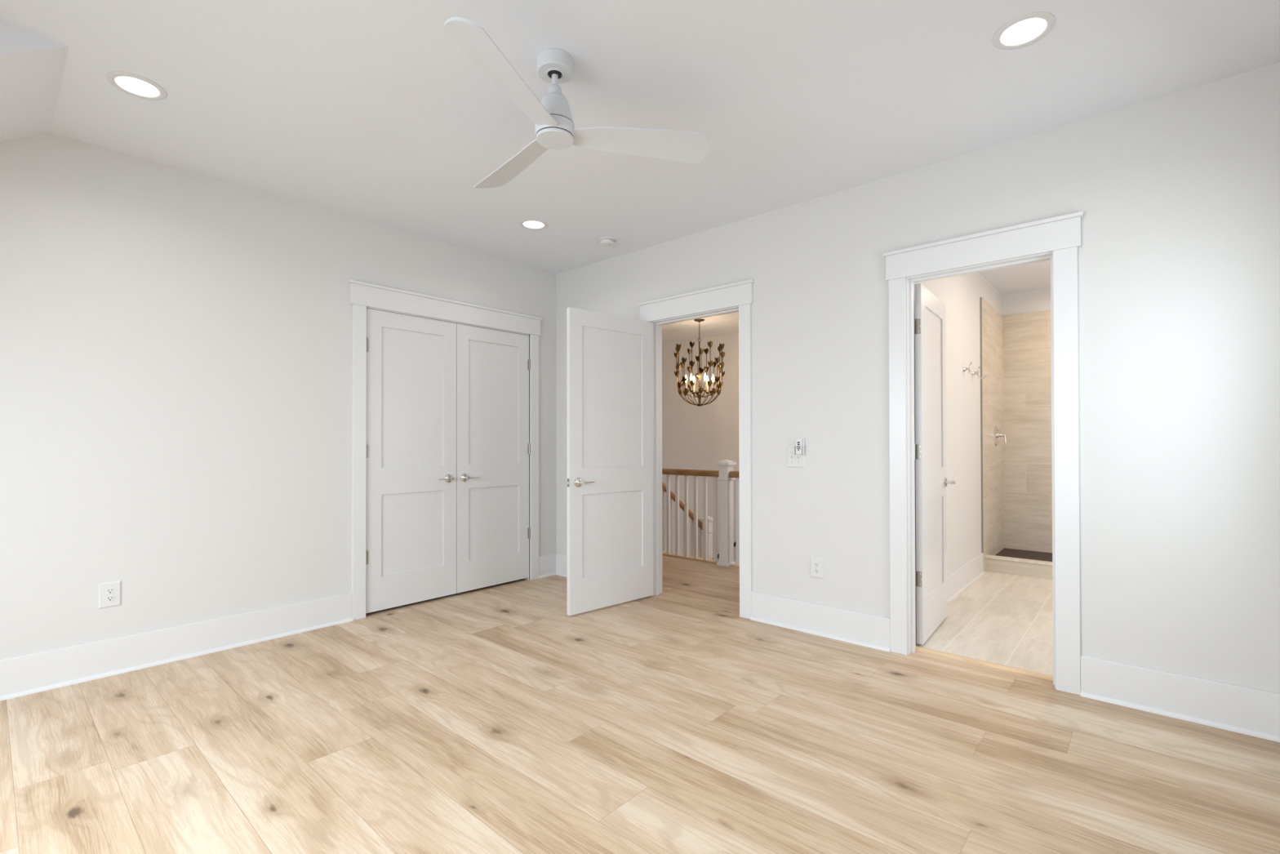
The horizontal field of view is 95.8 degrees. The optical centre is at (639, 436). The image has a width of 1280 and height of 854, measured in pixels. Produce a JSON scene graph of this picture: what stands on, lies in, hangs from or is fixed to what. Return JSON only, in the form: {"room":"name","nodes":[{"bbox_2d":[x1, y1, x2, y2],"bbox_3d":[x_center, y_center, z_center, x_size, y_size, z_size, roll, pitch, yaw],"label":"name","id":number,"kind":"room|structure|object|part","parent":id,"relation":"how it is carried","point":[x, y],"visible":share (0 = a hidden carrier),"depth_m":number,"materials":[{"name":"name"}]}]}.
{"room":"empty bedroom","nodes":[
{"label":"empty bedroom","id":0,"kind":"room"},
{"bbox_2d":[0,133,556,659],"bbox_3d":[-2.474,-0.130,3.448,0.125,2.743,5.025,0,-1,41],"label":"wall","id":1,"kind":"structure","parent":0,"point":[175,344],"depth_m":3.23,"materials":[{"name":"white paint"}]},
{"bbox_2d":[98,580,120,608],"bbox_3d":[-2.762,0.822,3.011,0.009,0.129,0.087,0,-1,41],"label":"wall outlet","id":2,"kind":"object","parent":1,"relation":"attached to","point":[109,593],"visible":1,"depth_m":3.01,"materials":[{"name":"white plastic"}]},
{"bbox_2d":[105,595,114,601],"bbox_3d":[-2.760,0.842,3.010,0.004,0.027,0.034,0,-1,41],"label":"receptacle","id":3,"kind":"object","parent":2,"relation":"attached to","point":[108,597],"depth_m":3.01,"materials":[{"name":"white plastic"}]},
{"bbox_2d":[105,587,114,593],"bbox_3d":[-2.760,0.803,3.010,0.004,0.027,0.034,0,-1,41],"label":"receptacle","id":4,"kind":"object","parent":2,"relation":"attached to","point":[108,590],"depth_m":3.01,"materials":[{"name":"white plastic"}]},
{"bbox_2d":[0,592,353,701],"bbox_3d":[-2.970,1.144,2.757,0.028,0.187,3.092,0,-1,41],"label":"baseboard","id":5,"kind":"structure","parent":1,"relation":"attached to","point":[37,672],"depth_m":3.15,"materials":[{"name":"white wood"}]},
{"bbox_2d":[365,307,456,613],"bbox_3d":[-1.661,0.165,4.256,0.098,2.117,0.702,0,-1,41],"label":"door","id":6,"kind":"structure","parent":1,"relation":"in","point":[411,500],"depth_m":4.25,"materials":[{"name":"white wood"}]},
{"bbox_3d":[-1.683,-0.280,4.284,0.015,1.012,0.492,0,-1,41],"label":"panel","id":7,"kind":"part","parent":6,"relation":"part of","materials":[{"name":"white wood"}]},
{"bbox_3d":[-1.681,0.700,4.276,0.015,0.589,0.492,0,-1,41],"label":"panel","id":8,"kind":"part","parent":6,"relation":"part of","materials":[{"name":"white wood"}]},
{"bbox_3d":[-1.488,0.322,4.417,0.051,0.027,0.124,0,-1,41],"label":"lever","id":9,"kind":"part","parent":6,"relation":"part of","materials":[{"name":"silver metal"}]},
{"bbox_2d":[348,279,542,620],"bbox_3d":[-1.469,0.095,4.562,0.159,2.306,1.644,0,-1,41],"label":"door frame","id":10,"kind":"structure","parent":1,"relation":"attached to","point":[363,295],"depth_m":4.16,"materials":[{"name":"white wood"}]},
{"bbox_3d":[-1.925,0.170,3.960,0.019,2.148,0.088,0,-1,41],"label":"casing","id":11,"kind":"part","parent":10,"relation":"part of","materials":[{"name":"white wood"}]},
{"bbox_3d":[-1.428,-0.971,4.533,0.023,0.140,1.622,0,-1,41],"label":"head casing","id":12,"kind":"part","parent":10,"relation":"part of","materials":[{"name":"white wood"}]},
{"bbox_3d":[-1.424,-1.050,4.530,0.034,0.018,1.644,0,-1,41],"label":"cap molding","id":13,"kind":"part","parent":10,"relation":"part of","materials":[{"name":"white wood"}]},
{"bbox_3d":[-0.930,0.177,5.091,0.019,2.148,0.088,0,-1,41],"label":"casing","id":14,"kind":"part","parent":10,"relation":"part of","materials":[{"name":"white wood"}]},
{"bbox_2d":[456,323,530,593],"bbox_3d":[-1.192,0.169,4.790,0.098,2.117,0.710,0,-1,41],"label":"door","id":15,"kind":"structure","parent":1,"relation":"in","point":[493,446],"depth_m":4.78,"materials":[{"name":"white wood"}]},
{"bbox_3d":[-1.332,0.323,4.593,0.051,0.027,0.124,0,-1,41],"label":"lever","id":16,"kind":"part","parent":15,"relation":"part of","materials":[{"name":"silver metal"}]},
{"bbox_3d":[-1.219,-0.277,4.811,0.015,1.012,0.500,0,-1,41],"label":"panel","id":17,"kind":"part","parent":15,"relation":"part of","materials":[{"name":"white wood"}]},
{"bbox_3d":[-1.217,0.703,4.803,0.015,0.589,0.500,0,-1,41],"label":"panel","id":18,"kind":"part","parent":15,"relation":"part of","materials":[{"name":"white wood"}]},
{"bbox_2d":[538,553,555,577],"bbox_3d":[-0.825,1.158,5.194,0.028,0.187,0.214,0,-1,41],"label":"baseboard","id":19,"kind":"structure","parent":1,"relation":"attached to","point":[547,563],"depth_m":5.18,"materials":[{"name":"white wood"}]},
{"bbox_3d":[-0.819,1.242,5.188,0.013,0.019,0.214,0,-1,41],"label":"shoe molding","id":20,"kind":"part","parent":19,"relation":"part of","materials":[{"name":"white wood"}]},
{"bbox_2d":[0,554,1279,853],"bbox_3d":[-0.988,1.237,3.251,6.950,0.001,6.855,0,-1,41],"label":"floor","id":21,"kind":"structure","parent":0,"point":[496,718],"depth_m":2.26,"materials":[{"name":"brown wood"}]},
{"bbox_2d":[915,645,1053,680],"bbox_3d":[1.859,1.225,3.140,0.674,0.013,0.050,0,-1,41],"label":"threshold strip","id":22,"kind":"object","parent":21,"relation":"on","point":[1044,676],"visible":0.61,"depth_m":3.11,"materials":[{"name":"brown wood"}]},
{"bbox_2d":[0,0,1279,274],"bbox_3d":[-0.721,-0.950,1.910,4.800,1.232,5.025,0,-1,41],"label":"ceiling","id":23,"kind":"structure","parent":0,"point":[371,111],"depth_m":2.52,"materials":[{"name":"white paint"}]},
{"bbox_2d":[106,71,167,100],"bbox_3d":[-2.163,-1.506,2.487,0.197,0.006,0.197,0,-1,41],"label":"recessed light","id":24,"kind":"object","parent":23,"relation":"in","point":[137,86],"visible":1,"depth_m":2.48,"materials":[{"name":"white plastic"}]},
{"bbox_2d":[519,218,547,230],"bbox_3d":[-0.751,-1.497,4.078,0.197,0.006,0.197,0,-1,41],"label":"recessed light","id":25,"kind":"object","parent":23,"relation":"in","point":[530,224],"visible":1,"depth_m":4.07,"materials":[{"name":"white"}]},
{"bbox_2d":[443,17,710,188],"bbox_3d":[-0.444,-1.351,2.377,1.070,0.325,1.152,0,-1,41],"label":"ceiling fan","id":26,"kind":"object","parent":23,"relation":"hanging from","point":[554,128],"visible":1,"depth_m":2.31,"materials":[{"name":"white painted metal"},{"name":"white plastic"}]},
{"bbox_3d":[-0.456,-1.223,1.985,0.149,0.052,0.593,0,0,16],"label":"blade","id":27,"kind":"part","parent":26,"relation":"part of","materials":[{"name":"white plastic"}]},
{"bbox_3d":[-0.563,-1.218,2.603,0.149,0.052,0.593,0,-1,-40],"label":"blade","id":28,"kind":"part","parent":26,"relation":"part of","materials":[{"name":"white plastic"}]},
{"bbox_3d":[-0.342,-1.427,2.325,0.025,0.063,0.025,0,-1,41],"label":"down rod","id":29,"kind":"part","parent":26,"relation":"part of","materials":[{"name":"white metal"}]},
{"bbox_3d":[0.008,-1.221,2.393,0.593,0.052,0.149,0,0,-13],"label":"blade","id":30,"kind":"part","parent":26,"relation":"part of","materials":[{"name":"white plastic"}]},
{"bbox_2d":[599,236,616,246],"bbox_3d":[-0.246,-1.478,4.399,0.132,0.040,0.132,0,-1,41],"label":"smoke detector","id":31,"kind":"object","parent":23,"relation":"attached to","point":[605,241],"visible":1,"depth_m":4.36,"materials":[{"name":"white plastic"}]},
{"bbox_2d":[992,12,1055,49],"bbox_3d":[1.434,-1.515,2.163,0.197,0.006,0.197,0,-1,41],"label":"recessed light","id":32,"kind":"object","parent":23,"relation":"in","point":[1022,31],"visible":1,"depth_m":2.16,"materials":[{"name":"white"}]},
{"bbox_2d":[662,259,1050,343],"bbox_3d":[1.702,-1.518,5.689,8.000,0.050,3.595,0,-1,41],"label":"ceiling","id":33,"kind":"structure","parent":0,"point":[1035,276],"depth_m":5.92,"materials":[{"name":"white paint"}]},
{"bbox_2d":[674,318,724,406],"bbox_3d":[0.752,-0.932,7.308,0.640,1.095,0.640,0,-1,41],"label":"chandelier","id":34,"kind":"object","parent":33,"relation":"hanging from","point":[691,387],"visible":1,"depth_m":7.27,"materials":[{"name":"brown metal"}]},
{"bbox_3d":[0.594,-0.699,7.311,0.212,0.604,0.178,0,-1,41],"label":"stem","id":35,"kind":"part","parent":34,"relation":"part of","materials":[{"name":"gold metal"}]},
{"bbox_3d":[0.605,-0.743,7.250,0.132,0.692,0.242,0,-1,41],"label":"stem","id":36,"kind":"part","parent":34,"relation":"part of","materials":[{"name":"gold metal"}]},
{"bbox_3d":[0.696,-0.742,7.456,0.008,0.692,0.272,0,0,-21],"label":"stem","id":37,"kind":"part","parent":34,"relation":"part of","materials":[{"name":"gold metal"}]},
{"bbox_3d":[0.687,-0.744,7.162,0.087,0.692,0.260,0,-1,41],"label":"stem","id":38,"kind":"part","parent":34,"relation":"part of","materials":[{"name":"gold metal"}]},
{"bbox_3d":[0.752,-0.808,7.307,0.044,0.798,0.044,0,-1,41],"label":"rod","id":39,"kind":"part","parent":34,"relation":"part of","materials":[{"name":"gold metal"}]},
{"bbox_3d":[0.818,-0.742,7.452,0.008,0.692,0.272,0,0,24],"label":"stem","id":40,"kind":"part","parent":34,"relation":"part of","materials":[{"name":"gold metal"}]},
{"bbox_3d":[0.862,-0.653,7.190,0.270,0.509,0.033,0,-1,41],"label":"stem","id":41,"kind":"part","parent":34,"relation":"part of","materials":[{"name":"gold metal"}]},
{"bbox_3d":[0.897,-0.744,7.241,0.260,0.692,0.086,0,-1,41],"label":"stem","id":42,"kind":"part","parent":34,"relation":"part of","materials":[{"name":"gold metal"}]},
{"bbox_2d":[662,288,1052,562],"bbox_3d":[2.892,1.286,6.940,7.900,5.543,0.120,0,-1,41],"label":"wall","id":43,"kind":"structure","parent":0,"point":[1027,358],"depth_m":6.04,"materials":[{"name":"tile"}]},
{"bbox_2d":[555,62,1279,693],"bbox_3d":[0.513,-0.130,4.250,7.900,2.743,0.125,0,-1,41],"label":"wall","id":44,"kind":"structure","parent":0,"point":[1177,193],"depth_m":2.70,"materials":[{"name":"white paint"}]},
{"bbox_2d":[555,553,567,577],"bbox_3d":[-0.379,1.155,4.925,1.053,0.187,0.028,0,-1,41],"label":"baseboard","id":45,"kind":"structure","parent":44,"relation":"attached to","point":[561,559],"depth_m":5.21,"materials":[{"name":"white wood"}]},
{"bbox_3d":[-0.384,1.239,4.919,1.053,0.019,0.013,0,-1,41],"label":"shoe molding","id":46,"kind":"part","parent":45,"relation":"part of","materials":[{"name":"white wood"}]},
{"bbox_2d":[566,306,653,615],"bbox_3d":[-0.206,0.169,4.246,0.795,2.121,0.161,0,-1,-42],"label":"door","id":47,"kind":"structure","parent":44,"relation":"in","point":[610,357],"depth_m":4.21,"materials":[{"name":"white wood"}]},
{"bbox_3d":[-0.372,0.317,4.022,0.124,0.027,0.051,0,-1,-42],"label":"lever","id":48,"kind":"part","parent":47,"relation":"part of","materials":[{"name":"silver metal"}]},
{"bbox_3d":[-0.203,-0.281,4.253,0.583,1.008,0.015,0,-1,-42],"label":"panel","id":49,"kind":"part","parent":47,"relation":"part of","materials":[{"name":"white wood"}]},
{"bbox_3d":[-0.202,0.697,4.246,0.583,0.589,0.015,0,-1,-42],"label":"panel","id":50,"kind":"part","parent":47,"relation":"part of","materials":[{"name":"white wood"}]},
{"bbox_2d":[637,279,754,618],"bbox_3d":[0.424,0.090,4.304,1.036,2.306,0.159,0,-1,41],"label":"door frame","id":51,"kind":"structure","parent":44,"relation":"attached to","point":[735,297],"depth_m":4.06,"materials":[{"name":"white wood"}]},
{"bbox_3d":[0.380,-1.055,4.266,1.036,0.018,0.034,0,-1,41],"label":"cap molding","id":52,"kind":"part","parent":51,"relation":"part of","materials":[{"name":"white wood"}]},
{"bbox_3d":[0.384,-0.976,4.269,1.014,0.140,0.023,0,-1,41],"label":"head casing","id":53,"kind":"part","parent":51,"relation":"part of","materials":[{"name":"white wood"}]},
{"bbox_3d":[0.724,0.166,3.966,0.090,2.148,0.019,0,-1,41],"label":"casing","id":54,"kind":"part","parent":51,"relation":"part of","materials":[{"name":"white wood"}]},
{"bbox_2d":[786,447,804,467],"bbox_3d":[0.999,0.133,3.724,0.121,0.128,0.019,0,-1,41],"label":"light switch","id":55,"kind":"object","parent":44,"relation":"attached to","point":[793,460],"visible":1,"depth_m":3.73,"materials":[{"name":"white plastic"}]},
{"bbox_2d":[794,437,804,455],"bbox_3d":[1.021,0.063,3.698,0.064,0.112,0.030,0,-1,41],"label":"remote holder","id":56,"kind":"object","parent":44,"relation":"attached to","point":[802,438],"visible":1,"depth_m":3.69,"materials":[{"name":"white plastic"}]},
{"bbox_2d":[795,439,802,454],"bbox_3d":[1.017,0.062,3.693,0.044,0.099,0.017,0,-1,41],"label":"remote","id":57,"kind":"object","parent":56,"relation":"in","point":[798,442],"visible":1,"depth_m":3.68,"materials":[{"name":"white plastic"}]},
{"bbox_2d":[810,555,823,578],"bbox_3d":[1.111,0.821,3.628,0.087,0.129,0.009,0,-1,41],"label":"wall outlet","id":58,"kind":"object","parent":44,"relation":"attached to","point":[816,563],"visible":1,"depth_m":3.62,"materials":[{"name":"white plastic"}]},
{"bbox_2d":[813,568,819,573],"bbox_3d":[1.109,0.840,3.627,0.034,0.027,0.004,0,-1,41],"label":"receptacle","id":59,"kind":"object","parent":58,"relation":"attached to","point":[815,570],"depth_m":3.62,"materials":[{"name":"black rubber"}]},
{"bbox_2d":[813,562,819,566],"bbox_3d":[1.109,0.801,3.627,0.034,0.027,0.004,0,-1,41],"label":"receptacle","id":60,"kind":"object","parent":58,"relation":"attached to","point":[815,564],"depth_m":3.62,"materials":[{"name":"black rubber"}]},
{"bbox_2d":[750,591,890,652],"bbox_3d":[1.098,1.143,3.625,0.913,0.187,0.028,0,-1,41],"label":"baseboard","id":61,"kind":"structure","parent":44,"relation":"attached to","point":[868,630],"depth_m":3.58,"materials":[{"name":"white wood"}]},
{"bbox_3d":[1.093,1.227,3.619,0.913,0.019,0.013,0,-1,41],"label":"shoe molding","id":62,"kind":"part","parent":61,"relation":"part of","materials":[{"name":"white wood"}]},
{"bbox_2d":[883,211,1084,695],"bbox_3d":[1.805,0.083,3.088,0.921,2.296,0.159,0,-1,41],"label":"door frame","id":63,"kind":"structure","parent":44,"relation":"attached to","point":[1057,239],"depth_m":2.92,"materials":[{"name":"white wood"}]},
{"bbox_3d":[1.476,0.164,3.304,0.090,2.138,0.019,0,-1,41],"label":"casing","id":64,"kind":"part","parent":63,"relation":"part of","materials":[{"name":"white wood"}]},
{"bbox_3d":[1.766,-0.977,3.053,0.899,0.140,0.023,0,-1,41],"label":"head casing","id":65,"kind":"part","parent":63,"relation":"part of","materials":[{"name":"white wood"}]},
{"bbox_3d":[1.762,-1.056,3.049,0.921,0.018,0.034,0,-1,41],"label":"cap molding","id":66,"kind":"part","parent":63,"relation":"part of","materials":[{"name":"white wood"}]},
{"bbox_3d":[2.060,0.160,2.790,0.095,2.138,0.019,0,-1,41],"label":"casing","id":67,"kind":"part","parent":63,"relation":"part of","materials":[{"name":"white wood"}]},
{"bbox_2d":[1080,655,1279,742],"bbox_3d":[2.368,1.133,2.507,0.728,0.187,0.028,0,-1,41],"label":"baseboard","id":68,"kind":"structure","parent":44,"relation":"attached to","point":[1252,712],"depth_m":2.51,"materials":[{"name":"white wood"}]},
{"bbox_3d":[2.363,1.216,2.501,0.728,0.019,0.013,0,-1,41],"label":"shoe molding","id":69,"kind":"part","parent":68,"relation":"part of","materials":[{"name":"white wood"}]},
{"bbox_2d":[913,271,1004,597],"bbox_3d":[2.661,-0.129,4.770,0.028,2.743,3.495,0,-1,41],"label":"wall","id":70,"kind":"structure","parent":0,"point":[961,295],"depth_m":5.03,"materials":[{"name":"white paint"}]},
{"bbox_2d":[662,551,739,567],"bbox_3d":[0.794,1.246,5.738,3.860,0.013,0.107,0,-1,41],"label":"trim","id":71,"kind":"structure","parent":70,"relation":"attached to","point":[664,553],"depth_m":5.92,"materials":[{"name":"brown wood"}]},
{"bbox_2d":[662,459,739,566],"bbox_3d":[0.653,0.739,5.839,4.185,1.028,0.148,0,-1,41],"label":"stair railing","id":72,"kind":"object","parent":71,"relation":"on","point":[726,473],"visible":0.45,"depth_m":5.74,"materials":[{"name":"white wood"}]},
{"bbox_3d":[-0.056,0.372,6.465,2.298,0.062,0.066,0,-1,41],"label":"handrail","id":73,"kind":"part","parent":72,"relation":"part of","materials":[{"name":"brown wood"}]},
{"bbox_3d":[1.554,0.359,5.048,1.783,0.062,0.066,0,-1,41],"label":"handrail","id":74,"kind":"part","parent":72,"relation":"part of","materials":[{"name":"brown wood"}]},
{"bbox_2d":[914,283,955,644],"bbox_3d":[1.850,0.158,3.661,0.161,2.111,0.720,0,-1,38],"label":"door","id":75,"kind":"structure","parent":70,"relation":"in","point":[930,330],"depth_m":3.58,"materials":[{"name":"white wood"}]},
{"bbox_3d":[1.852,-0.292,3.668,0.015,0.998,0.508,0,-1,38],"label":"panel","id":76,"kind":"part","parent":75,"relation":"part of","materials":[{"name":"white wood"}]},
{"bbox_3d":[1.854,0.681,3.661,0.015,0.589,0.508,0,-1,38],"label":"panel","id":77,"kind":"part","parent":75,"relation":"part of","materials":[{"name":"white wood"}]},
{"bbox_3d":[2.045,0.303,3.818,0.051,0.027,0.124,0,-1,38],"label":"lever","id":78,"kind":"part","parent":75,"relation":"part of","materials":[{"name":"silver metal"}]},
{"bbox_2d":[915,552,984,628],"bbox_3d":[2.332,1.146,4.362,0.028,0.187,2.409,0,-1,41],"label":"baseboard","id":79,"kind":"structure","parent":70,"relation":"attached to","point":[962,577],"depth_m":4.71,"materials":[{"name":"white wood"}]},
{"bbox_2d":[962,362,978,375],"bbox_3d":[2.732,-0.562,4.767,0.114,0.113,0.052,0,-1,41],"label":"robe hook","id":80,"kind":"object","parent":70,"relation":"attached to","point":[964,368],"visible":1,"depth_m":4.77,"materials":[{"name":"silver metal"}]},
{"bbox_2d":[971,366,986,378],"bbox_3d":[2.937,-0.556,4.999,0.114,0.113,0.052,0,-1,41],"label":"robe hook","id":81,"kind":"object","parent":70,"relation":"attached to","point":[972,371],"visible":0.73,"depth_m":5.00,"materials":[{"name":"silver metal"}]},
{"bbox_2d":[979,297,983,559],"bbox_3d":[3.123,-0.017,5.281,0.014,2.523,0.006,0,-1,41],"label":"trim","id":82,"kind":"structure","parent":70,"relation":"attached to","point":[980,298],"depth_m":5.28,"materials":[{"name":"silver metal"}]},
{"bbox_2d":[995,425,1006,445],"bbox_3d":[3.560,-0.011,5.699,0.092,0.200,0.084,0,-1,41],"label":"shower valve","id":83,"kind":"object","parent":70,"relation":"attached to","point":[997,434],"visible":1,"depth_m":5.70,"materials":[{"name":"silver metal"}]},
{"bbox_3d":[3.562,-0.016,5.698,0.080,0.052,0.052,0,-1,41],"label":"stem","id":84,"kind":"part","parent":83,"relation":"part of","materials":[{"name":"silver metal"}]},
{"bbox_2d":[915,570,1053,675],"bbox_3d":[3.312,1.238,3.543,2.580,0.028,2.545,0,-1,41],"label":"floor","id":85,"kind":"structure","parent":0,"point":[1004,619],"depth_m":3.77,"materials":[{"name":"tile"}]},
{"bbox_2d":[985,554,1052,579],"bbox_3d":[4.181,1.166,4.521,2.567,0.144,0.106,0,-1,41],"label":"shower curb","id":86,"kind":"object","parent":85,"relation":"on","point":[1002,564],"visible":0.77,"depth_m":5.16,"materials":[{"name":"tile"}]},
{"bbox_2d":[995,547,1052,561],"bbox_3d":[4.498,1.207,4.880,2.567,0.105,0.860,0,-1,41],"label":"floor","id":87,"kind":"structure","parent":0,"point":[1020,553],"depth_m":5.69,"materials":[{"name":"tile"}]},
{"bbox_3d":[1.955,2.035,6.255,2.812,0.038,2.140,0,-1,41],"label":"floor","id":88,"kind":"structure","parent":0,"visible":0},
{"bbox_2d":[662,481,713,559],"bbox_3d":[0.479,1.200,7.485,1.088,1.655,0.136,0,-1,41],"label":"stair railing","id":89,"kind":"object","parent":88,"relation":"on","point":[700,524],"visible":0.39,"depth_m":7.31,"materials":[{"name":"white wood"}]},
{"bbox_3d":[0.436,0.776,7.526,0.974,0.807,0.066,0,-1,41],"label":"handrail","id":90,"kind":"part","parent":89,"relation":"part of","materials":[{"name":"brown wood"}]}
]}

